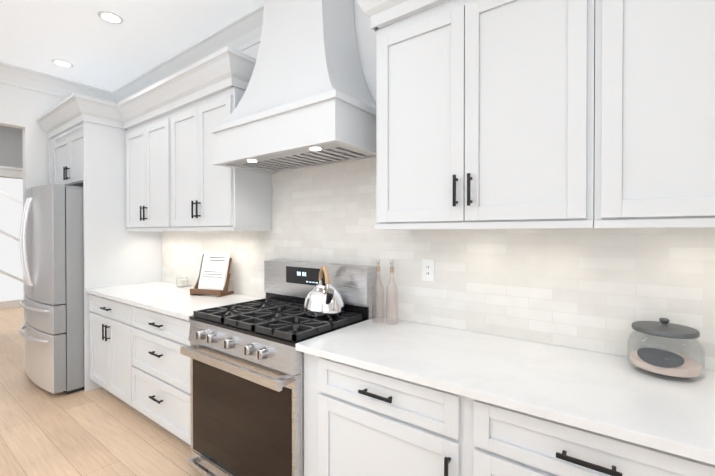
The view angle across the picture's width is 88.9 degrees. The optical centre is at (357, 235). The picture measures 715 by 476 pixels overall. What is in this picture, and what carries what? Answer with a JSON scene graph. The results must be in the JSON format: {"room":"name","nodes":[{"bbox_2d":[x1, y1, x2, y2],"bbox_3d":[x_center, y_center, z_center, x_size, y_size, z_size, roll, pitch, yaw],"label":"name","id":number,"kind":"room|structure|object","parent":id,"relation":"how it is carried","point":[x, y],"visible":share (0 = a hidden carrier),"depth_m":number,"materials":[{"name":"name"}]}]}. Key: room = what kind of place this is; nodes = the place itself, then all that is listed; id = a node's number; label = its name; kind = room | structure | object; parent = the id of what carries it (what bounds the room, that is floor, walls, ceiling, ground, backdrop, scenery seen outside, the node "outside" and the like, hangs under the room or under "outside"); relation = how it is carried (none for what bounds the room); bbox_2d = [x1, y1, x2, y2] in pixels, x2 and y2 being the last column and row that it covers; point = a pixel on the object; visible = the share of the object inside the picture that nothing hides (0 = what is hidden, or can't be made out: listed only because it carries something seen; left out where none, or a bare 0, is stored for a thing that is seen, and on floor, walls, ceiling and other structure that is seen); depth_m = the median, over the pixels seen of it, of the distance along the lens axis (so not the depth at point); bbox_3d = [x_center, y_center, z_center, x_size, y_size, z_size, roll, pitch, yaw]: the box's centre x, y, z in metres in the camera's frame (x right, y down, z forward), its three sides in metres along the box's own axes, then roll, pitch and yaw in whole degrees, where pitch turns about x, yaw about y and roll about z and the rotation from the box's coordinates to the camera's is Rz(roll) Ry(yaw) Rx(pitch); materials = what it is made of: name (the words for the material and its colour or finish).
{"room":"kitchen","nodes":[
{"label":"kitchen","id":0,"kind":"room"},
{"bbox_2d":[0,125,22,178],"bbox_3d":[-5.662,-0.149,4.549,0.120,3.050,6.100,0,1,37],"label":"wall","id":1,"kind":"structure","parent":0,"point":[11,150],"depth_m":5.29,"materials":[{"name":"grey paint"}]},
{"bbox_2d":[0,177,23,308],"bbox_3d":[-7.386,-0.159,5.834,0.180,3.050,6.100,0,1,37],"label":"wall","id":2,"kind":"structure","parent":0,"point":[11,268],"depth_m":6.84,"materials":[{"name":"white paint"}]},
{"bbox_2d":[0,83,82,368],"bbox_3d":[-4.300,-0.134,2.596,0.120,3.050,4.600,0,1,37],"label":"wall","id":3,"kind":"structure","parent":0,"point":[23,109],"depth_m":3.76,"materials":[{"name":"white paint"}]},
{"bbox_2d":[0,307,202,475],"bbox_3d":[-2.929,1.431,2.522,11.300,0.080,6.300,0,1,37],"label":"floor","id":4,"kind":"structure","parent":0,"point":[96,432],"depth_m":2.57,"materials":[{"name":"brown wood"}]},
{"bbox_2d":[19,183,83,393],"bbox_3d":[-2.736,0.468,3.659,0.950,1.830,0.954,0,1,37],"label":"refrigerator","id":5,"kind":"object","parent":4,"relation":"on","point":[52,243],"visible":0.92,"depth_m":3.19,"materials":[{"name":"stainless steel"},{"name":"dark gray plastic"}]},
{"bbox_2d":[49,121,161,391],"bbox_3d":[-2.638,0.182,3.806,1.050,2.400,0.671,0,1,37],"label":"tall cabinet","id":6,"kind":"object","parent":4,"relation":"on","point":[89,158],"visible":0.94,"depth_m":3.40,"materials":[{"name":"white paint"}]},
{"bbox_2d":[89,293,124,402],"bbox_3d":[-1.855,0.944,3.249,0.872,0.884,0.637,0,1,37],"label":"base cabinet","id":7,"kind":"object","parent":4,"relation":"on","point":[106,318],"depth_m":2.99,"materials":[{"name":"white paint"}]},
{"bbox_2d":[125,305,190,446],"bbox_3d":[-1.180,0.948,2.746,0.934,0.884,0.637,0,1,37],"label":"base cabinet","id":8,"kind":"object","parent":4,"relation":"on","point":[139,337],"depth_m":2.48,"materials":[{"name":"white paint"}]},
{"bbox_2d":[85,281,263,320],"bbox_3d":[-1.513,0.487,2.973,1.746,0.030,0.668,0,1,37],"label":"countertop","id":9,"kind":"structure","parent":8,"relation":"on","point":[168,298],"depth_m":2.80,"materials":[{"name":"white stone"}]},
{"bbox_2d":[176,276,187,286],"bbox_3d":[-1.621,0.424,3.365,0.099,0.088,0.099,0,1,37],"label":"glass candle","id":10,"kind":"object","parent":9,"relation":"on","point":[182,282],"visible":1,"depth_m":3.33,"materials":[{"name":"white wax"}]},
{"bbox_2d":[190,252,233,296],"bbox_3d":[-1.173,0.304,2.944,0.290,0.336,0.170,0,0,17],"label":"book stand","id":11,"kind":"object","parent":9,"relation":"on","point":[214,276],"visible":1,"depth_m":2.92,"materials":[{"name":"white paper"}]},
{"bbox_2d":[180,259,375,475],"bbox_3d":[-0.469,0.787,2.148,0.906,1.215,0.725,0,1,37],"label":"gas range","id":12,"kind":"object","parent":4,"relation":"on","point":[247,384],"visible":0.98,"depth_m":1.95,"materials":[{"name":"silver metal"}]},
{"bbox_2d":[303,266,344,317],"bbox_3d":[-0.179,0.311,2.090,0.275,0.276,0.240,0,1,37],"label":"kettle","id":13,"kind":"object","parent":12,"relation":"on","point":[324,299],"visible":1,"depth_m":2.01,"materials":[{"name":"silver metal"}]},
{"bbox_2d":[304,353,459,475],"bbox_3d":[0.239,0.956,1.687,0.768,0.884,0.637,0,1,37],"label":"base cabinet","id":14,"kind":"object","parent":4,"relation":"on","point":[399,398],"depth_m":1.43,"materials":[{"name":"white paint"}]},
{"bbox_2d":[296,317,714,464],"bbox_3d":[0.843,0.501,1.216,2.300,0.030,0.668,0,1,37],"label":"countertop","id":15,"kind":"structure","parent":14,"relation":"on","point":[590,391],"depth_m":1.23,"materials":[{"name":"white stone"}]},
{"bbox_2d":[372,259,383,323],"bbox_3d":[0.115,0.304,2.020,0.067,0.349,0.067,0,1,37],"label":"bottle","id":16,"kind":"object","parent":15,"relation":"on","point":[378,266],"visible":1,"depth_m":2.02,"materials":[{"name":"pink glass"}]},
{"bbox_2d":[386,260,397,324],"bbox_3d":[0.189,0.304,1.996,0.067,0.349,0.067,0,1,37],"label":"bottle","id":17,"kind":"object","parent":15,"relation":"on","point":[392,269],"visible":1,"depth_m":1.99,"materials":[{"name":"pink glass"}]},
{"bbox_2d":[627,318,704,381],"bbox_3d":[1.092,0.388,1.299,0.212,0.192,0.215,0,1,37],"label":"cookie jar","id":18,"kind":"object","parent":15,"relation":"on","point":[664,362],"visible":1,"depth_m":1.24,"materials":[{"name":"clear glass"}]},
{"bbox_2d":[460,397,714,475],"bbox_3d":[0.821,0.959,1.253,0.685,0.884,0.637,0,1,37],"label":"base cabinet","id":19,"kind":"object","parent":4,"relation":"on","point":[493,441],"depth_m":1.07,"materials":[{"name":"white paint"}]},
{"bbox_2d":[0,0,263,90],"bbox_3d":[-2.929,-1.708,2.498,11.300,0.100,6.300,0,1,37],"label":"ceiling","id":20,"kind":"structure","parent":0,"point":[88,43],"depth_m":2.98,"materials":[{"name":"white paint"}]},
{"bbox_2d":[51,59,73,67],"bbox_3d":[-2.850,-1.663,3.525,0.172,0.006,0.172,0,1,37],"label":"recessed light","id":21,"kind":"object","parent":20,"relation":"in","point":[62,63],"visible":1,"depth_m":3.52,"materials":[{"name":"white"}]},
{"bbox_2d":[97,11,123,23],"bbox_3d":[-1.876,-1.657,2.773,0.172,0.006,0.172,0,1,37],"label":"recessed light","id":22,"kind":"object","parent":20,"relation":"in","point":[110,17],"visible":1,"depth_m":2.77,"materials":[{"name":"white"}]},
{"bbox_2d":[0,3,263,103],"bbox_3d":[-1.590,-1.559,0.564,6.640,0.170,4.600,0,1,37],"label":"crown molding","id":23,"kind":"structure","parent":20,"relation":"attached to","point":[242,33],"depth_m":3.56,"materials":[{"name":"white wood"}]},
{"bbox_2d":[130,0,586,350],"bbox_3d":[-0.187,-0.133,2.473,6.860,3.050,0.120,0,1,37],"label":"wall","id":24,"kind":"structure","parent":0,"point":[366,38],"depth_m":2.21,"materials":[{"name":"white paint"}]},
{"bbox_2d":[126,115,165,230],"bbox_3d":[-1.772,-0.543,3.358,0.860,0.944,0.337,0,1,37],"label":"upper cabinet","id":25,"kind":"object","parent":24,"relation":"attached to","point":[145,142],"depth_m":3.21,"materials":[{"name":"white paint"}]},
{"bbox_2d":[166,87,271,230],"bbox_3d":[-1.085,-0.539,2.845,0.856,0.944,0.337,0,1,37],"label":"upper cabinet","id":26,"kind":"object","parent":24,"relation":"attached to","point":[177,179],"depth_m":2.67,"materials":[{"name":"white paint"}]},
{"bbox_2d":[36,46,255,138],"bbox_3d":[-1.980,-1.111,3.128,2.961,0.195,0.459,0,0,26],"label":"crown molding","id":27,"kind":"structure","parent":26,"relation":"attached to","point":[224,69],"depth_m":2.95,"materials":[{"name":"white paint"}]},
{"bbox_2d":[211,0,375,173],"bbox_3d":[-0.371,-1.054,2.209,1.040,1.200,0.495,0,1,37],"label":"range hood","id":28,"kind":"object","parent":24,"relation":"attached to","point":[306,100],"visible":0.94,"depth_m":2.06,"materials":[{"name":"white paint"}]},
{"bbox_2d":[162,157,714,370],"bbox_3d":[0.214,-0.114,2.095,5.564,1.184,0.006,0,1,37],"label":"tile backsplash","id":29,"kind":"structure","parent":24,"relation":"attached to","point":[600,290],"depth_m":1.77,"materials":[{"name":"white tile"}]},
{"bbox_2d":[422,259,434,281],"bbox_3d":[0.380,0.185,1.965,0.072,0.116,0.007,0,1,37],"label":"electrical outlet plate","id":30,"kind":"object","parent":29,"relation":"attached to","point":[428,270],"visible":1,"depth_m":1.96,"materials":[{"name":"white plastic"}]},
{"bbox_2d":[375,0,586,227],"bbox_3d":[0.540,-0.529,1.633,0.896,0.944,0.337,0,1,37],"label":"upper cabinet","id":31,"kind":"object","parent":24,"relation":"attached to","point":[529,114],"depth_m":1.46,"materials":[{"name":"white paint"}]},
{"bbox_2d":[356,0,449,31],"bbox_3d":[0.830,-1.097,1.349,1.895,0.195,0.437,0,1,37],"label":"crown molding","id":32,"kind":"structure","parent":31,"relation":"attached to","point":[382,13],"depth_m":1.69,"materials":[{"name":"white paint"}]},
{"bbox_2d":[587,0,714,223],"bbox_3d":[1.259,-0.525,1.096,0.899,0.944,0.337,0,1,37],"label":"upper cabinet","id":33,"kind":"object","parent":24,"relation":"attached to","point":[651,63],"depth_m":1.15,"materials":[{"name":"white paint"}]},
{"bbox_3d":[-4.488,-0.147,4.234,2.140,3.050,5.200,0,1,37],"label":"wall","id":34,"kind":"structure","parent":0,"visible":0},
{"bbox_2d":[0,166,22,177],"bbox_3d":[-4.885,0.186,5.468,0.030,2.365,1.460,0,1,37],"label":"door frame","id":35,"kind":"structure","parent":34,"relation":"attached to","point":[13,172],"depth_m":5.28,"materials":[{"name":"white wood"}]}
]}

